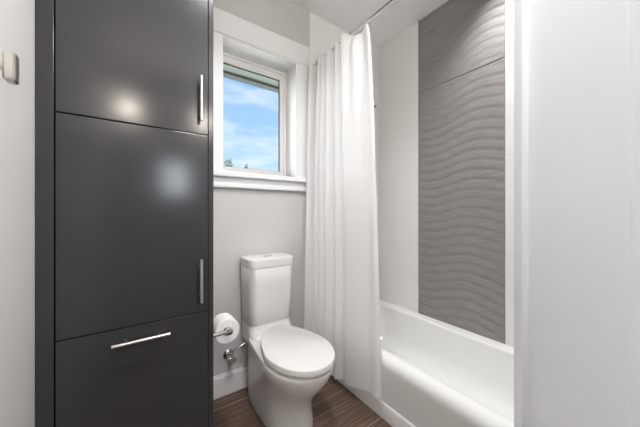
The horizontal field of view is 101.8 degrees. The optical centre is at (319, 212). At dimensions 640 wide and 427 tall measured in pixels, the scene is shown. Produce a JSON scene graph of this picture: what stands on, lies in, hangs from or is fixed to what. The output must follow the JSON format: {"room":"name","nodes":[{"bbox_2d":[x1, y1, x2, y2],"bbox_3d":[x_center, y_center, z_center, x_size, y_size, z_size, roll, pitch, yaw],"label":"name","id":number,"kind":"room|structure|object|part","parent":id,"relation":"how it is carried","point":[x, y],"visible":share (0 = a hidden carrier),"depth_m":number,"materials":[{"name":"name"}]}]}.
{"room":"bathroom","nodes":[
{"label":"bathroom","id":0,"kind":"room"},
{"bbox_2d":[0,0,34,426],"bbox_3d":[-0.514,-0.198,0.159,0.120,2.735,2.990,0,0,-35],"label":"wall","id":1,"kind":"structure","parent":0,"point":[17,17],"depth_m":0.72,"materials":[{"name":"grey paint"}]},
{"bbox_2d":[0,50,18,84],"bbox_3d":[-0.673,-0.307,0.542,0.058,0.062,0.044,0,0,-35],"label":"robe hook","id":2,"kind":"object","parent":1,"relation":"attached to","point":[9,66],"visible":1,"depth_m":0.54,"materials":[{"name":"silver metal"}]},
{"bbox_2d":[213,0,378,376],"bbox_3d":[-0.329,-0.198,1.986,2.280,2.735,0.209,0,0,-35],"label":"wall","id":3,"kind":"structure","parent":0,"point":[246,222],"depth_m":1.82,"materials":[{"name":"grey paint"}]},
{"bbox_2d":[213,365,247,399],"bbox_3d":[-0.419,1.101,1.796,0.824,0.139,0.016,0,0,-35],"label":"baseboard","id":4,"kind":"structure","parent":3,"relation":"attached to","point":[232,381],"depth_m":1.68,"materials":[{"name":"white paint"}]},
{"bbox_2d":[223,342,244,362],"bbox_3d":[-0.545,0.899,1.667,0.127,0.105,0.082,0,0,-35],"label":"shutoff valve","id":5,"kind":"object","parent":3,"relation":"attached to","point":[228,354],"visible":1,"depth_m":1.66,"materials":[{"name":"silver metal"}]},
{"bbox_3d":[-0.550,0.920,1.622,0.052,0.032,0.014,0,0,-35],"label":"valve handle","id":6,"kind":"part","parent":5,"relation":"part of","materials":[{"name":"silver metal"}]},
{"bbox_2d":[223,64,277,92],"bbox_3d":[-0.125,-1.478,2.794,9.000,0.145,0.880,0,0,-35],"label":"roof eave","id":7,"kind":"object","parent":3,"relation":"attached to","point":[229,72],"depth_m":2.76,"materials":[{"name":"grey"}]},
{"bbox_2d":[213,6,309,191],"bbox_3d":[-0.459,-0.719,1.869,0.792,1.122,0.252,0,0,-35],"label":"window","id":8,"kind":"structure","parent":3,"relation":"in","point":[239,43],"depth_m":1.88,"materials":[{"name":"white paint"}]},
{"bbox_3d":[-0.505,-0.689,1.958,0.531,0.858,0.052,0,0,-35],"label":"frame","id":9,"kind":"part","parent":8,"relation":"part of","materials":[{"name":"white plastic"}]},
{"bbox_3d":[-0.445,-0.243,1.849,0.792,0.034,0.205,0,0,-35],"label":"sill","id":10,"kind":"part","parent":8,"relation":"part of","materials":[{"name":"white paint"}]},
{"bbox_2d":[213,375,391,426],"bbox_3d":[0.420,1.200,0.813,2.400,0.060,2.990,0,0,-35],"label":"floor","id":11,"kind":"structure","parent":0,"point":[334,405],"depth_m":1.53,"materials":[{"name":"brown wood"}]},
{"bbox_2d":[35,0,212,426],"bbox_3d":[-0.825,-0.065,1.181,0.540,2.470,0.557,0,0,-35],"label":"linen cabinet","id":12,"kind":"object","parent":11,"relation":"on","point":[124,88],"visible":1,"depth_m":0.95,"materials":[{"name":"black"}]},
{"bbox_3d":[-0.900,-0.055,0.853,0.042,2.450,0.030,0,0,-35],"label":"filler panel","id":13,"kind":"part","parent":12,"relation":"part of","materials":[{"name":"grey paint"}]},
{"bbox_3d":[-0.683,0.747,0.999,0.471,0.638,0.020,0,0,-35],"label":"drawer","id":14,"kind":"part","parent":12,"relation":"part of","materials":[{"name":"grey paint"}]},
{"bbox_3d":[-0.683,0.047,0.999,0.471,0.754,0.020,0,0,-35],"label":"door","id":15,"kind":"part","parent":12,"relation":"part of","materials":[{"name":"grey paint"}]},
{"bbox_3d":[-0.683,-0.805,0.999,0.471,0.943,0.020,0,0,-35],"label":"door","id":16,"kind":"part","parent":12,"relation":"part of","materials":[{"name":"grey paint"}]},
{"bbox_3d":[-0.666,0.475,0.975,0.180,0.012,0.038,0,0,-35],"label":"handle","id":17,"kind":"part","parent":12,"relation":"part of","materials":[{"name":"silver metal"}]},
{"bbox_3d":[-0.500,0.287,1.093,0.012,0.180,0.036,0,0,-35],"label":"handle","id":18,"kind":"part","parent":12,"relation":"part of","materials":[{"name":"silver metal"}]},
{"bbox_3d":[-0.500,-0.476,1.093,0.012,0.187,0.036,0,0,-35],"label":"handle","id":19,"kind":"part","parent":12,"relation":"part of","materials":[{"name":"silver metal"}]},
{"bbox_3d":[-0.624,-0.055,1.345,0.020,2.450,0.519,0,0,-35],"label":"panel","id":20,"kind":"part","parent":12,"relation":"part of","materials":[{"name":"grey paint"}]},
{"bbox_2d":[213,327,232,337],"bbox_3d":[-0.499,0.567,1.274,0.102,0.044,0.180,0,0,-35],"label":"toilet paper holder","id":21,"kind":"object","parent":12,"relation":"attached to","point":[228,330],"visible":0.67,"depth_m":1.22,"materials":[{"name":"silver metal"}]},
{"bbox_2d":[213,313,238,343],"bbox_3d":[-0.478,0.579,1.305,0.118,0.118,0.100,0,0,-35],"label":"toilet paper roll","id":22,"kind":"object","parent":21,"relation":"hanging from","point":[221,321],"visible":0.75,"depth_m":1.27,"materials":[{"name":"white paper"}]},
{"bbox_2d":[241,252,334,426],"bbox_3d":[-0.194,0.727,1.497,0.358,0.886,0.721,0,0,-35],"label":"toilet","id":23,"kind":"object","parent":11,"relation":"on","point":[288,365],"visible":1,"depth_m":1.46,"materials":[{"name":"white glazed porcelain"}]},
{"bbox_3d":[-0.344,0.316,1.711,0.307,0.054,0.199,0,0,-35],"label":"tank lid","id":24,"kind":"part","parent":23,"relation":"part of","materials":[{"name":"white ceramic"}]},
{"bbox_3d":[-0.345,0.523,1.713,0.303,0.358,0.195,0,0,-35],"label":"tank","id":25,"kind":"part","parent":23,"relation":"part of","materials":[{"name":"white ceramic"}]},
{"bbox_3d":[-0.140,0.760,1.421,0.352,0.014,0.527,0,0,-35],"label":"seat","id":26,"kind":"part","parent":23,"relation":"part of","materials":[{"name":"white plastic"}]},
{"bbox_3d":[-0.142,0.735,1.423,0.358,0.030,0.541,0,0,-35],"label":"seat lid","id":27,"kind":"part","parent":23,"relation":"part of","materials":[{"name":"white plastic"}]},
{"bbox_2d":[332,299,513,426],"bbox_3d":[0.691,0.998,1.652,0.752,0.345,1.506,0,0,-35],"label":"bathtub","id":28,"kind":"object","parent":11,"relation":"on","point":[435,373],"visible":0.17,"depth_m":1.56,"materials":[{"name":"white ceramic"}]},
{"bbox_2d":[285,0,448,47],"bbox_3d":[0.420,-1.605,0.813,2.400,0.080,2.990,0,0,-35],"label":"ceiling","id":29,"kind":"structure","parent":0,"point":[347,15],"depth_m":2.05,"materials":[{"name":"white paint"}]},
{"bbox_2d":[379,0,513,346],"bbox_3d":[1.406,-0.198,1.381,0.133,2.735,2.790,0,0,-35],"label":"wall","id":30,"kind":"structure","parent":0,"point":[446,81],"depth_m":1.90,"materials":[{"name":"grey tile"}]},
{"bbox_3d":[0.984,-0.369,1.878,0.013,2.387,0.614,0,0,-35],"label":"wavy tile panel","id":31,"kind":"part","parent":30,"relation":"part of","materials":[{"name":"grey tile"}]},
{"bbox_3d":[1.077,-0.198,0.379,0.068,2.735,1.285,0,0,-35],"label":"wall","id":32,"kind":"structure","parent":0,"visible":0},
{"bbox_2d":[514,0,639,426],"bbox_3d":[0.527,0.146,0.594,0.156,2.023,0.648,0,0,17],"label":"door","id":33,"kind":"structure","parent":32,"relation":"in","point":[577,62],"depth_m":0.53,"materials":[{"name":"white paint"}]},
{"label":"outside","id":34,"kind":"structure","parent":0,"visible":0},
{"bbox_3d":[-11.643,1.670,29.704,75.000,0.200,57.980,0,0,-35],"label":"gravel ground","id":35,"kind":"structure","parent":34,"visible":0},
{"bbox_2d":[224,158,231,166],"bbox_3d":[-5.503,-0.844,15.548,2.686,4.830,2.720,0,0,-9],"label":"tree","id":36,"kind":"object","parent":35,"relation":"on","point":[229,162],"visible":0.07,"depth_m":15.43,"materials":[{"name":"green plant"}]},
{"bbox_3d":[1.166,-0.198,0.971,0.756,2.735,0.153,0,0,-35],"label":"wall","id":37,"kind":"structure","parent":0,"visible":0},
{"bbox_2d":[313,0,395,65],"bbox_3d":[0.364,-1.130,1.419,0.056,0.056,1.515,0,0,-35],"label":"curtain rod","id":38,"kind":"object","parent":37,"relation":"attached to","point":[387,4],"visible":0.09,"depth_m":1.51,"materials":[{"name":"silver metal"}]},
{"bbox_2d":[304,18,381,398],"bbox_3d":[0.103,-0.008,1.715,0.126,2.281,0.712,0,0,-35],"label":"shower curtain","id":39,"kind":"object","parent":38,"relation":"hanging from","point":[342,299],"visible":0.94,"depth_m":1.64,"materials":[{"name":"white fabric"}]}
]}

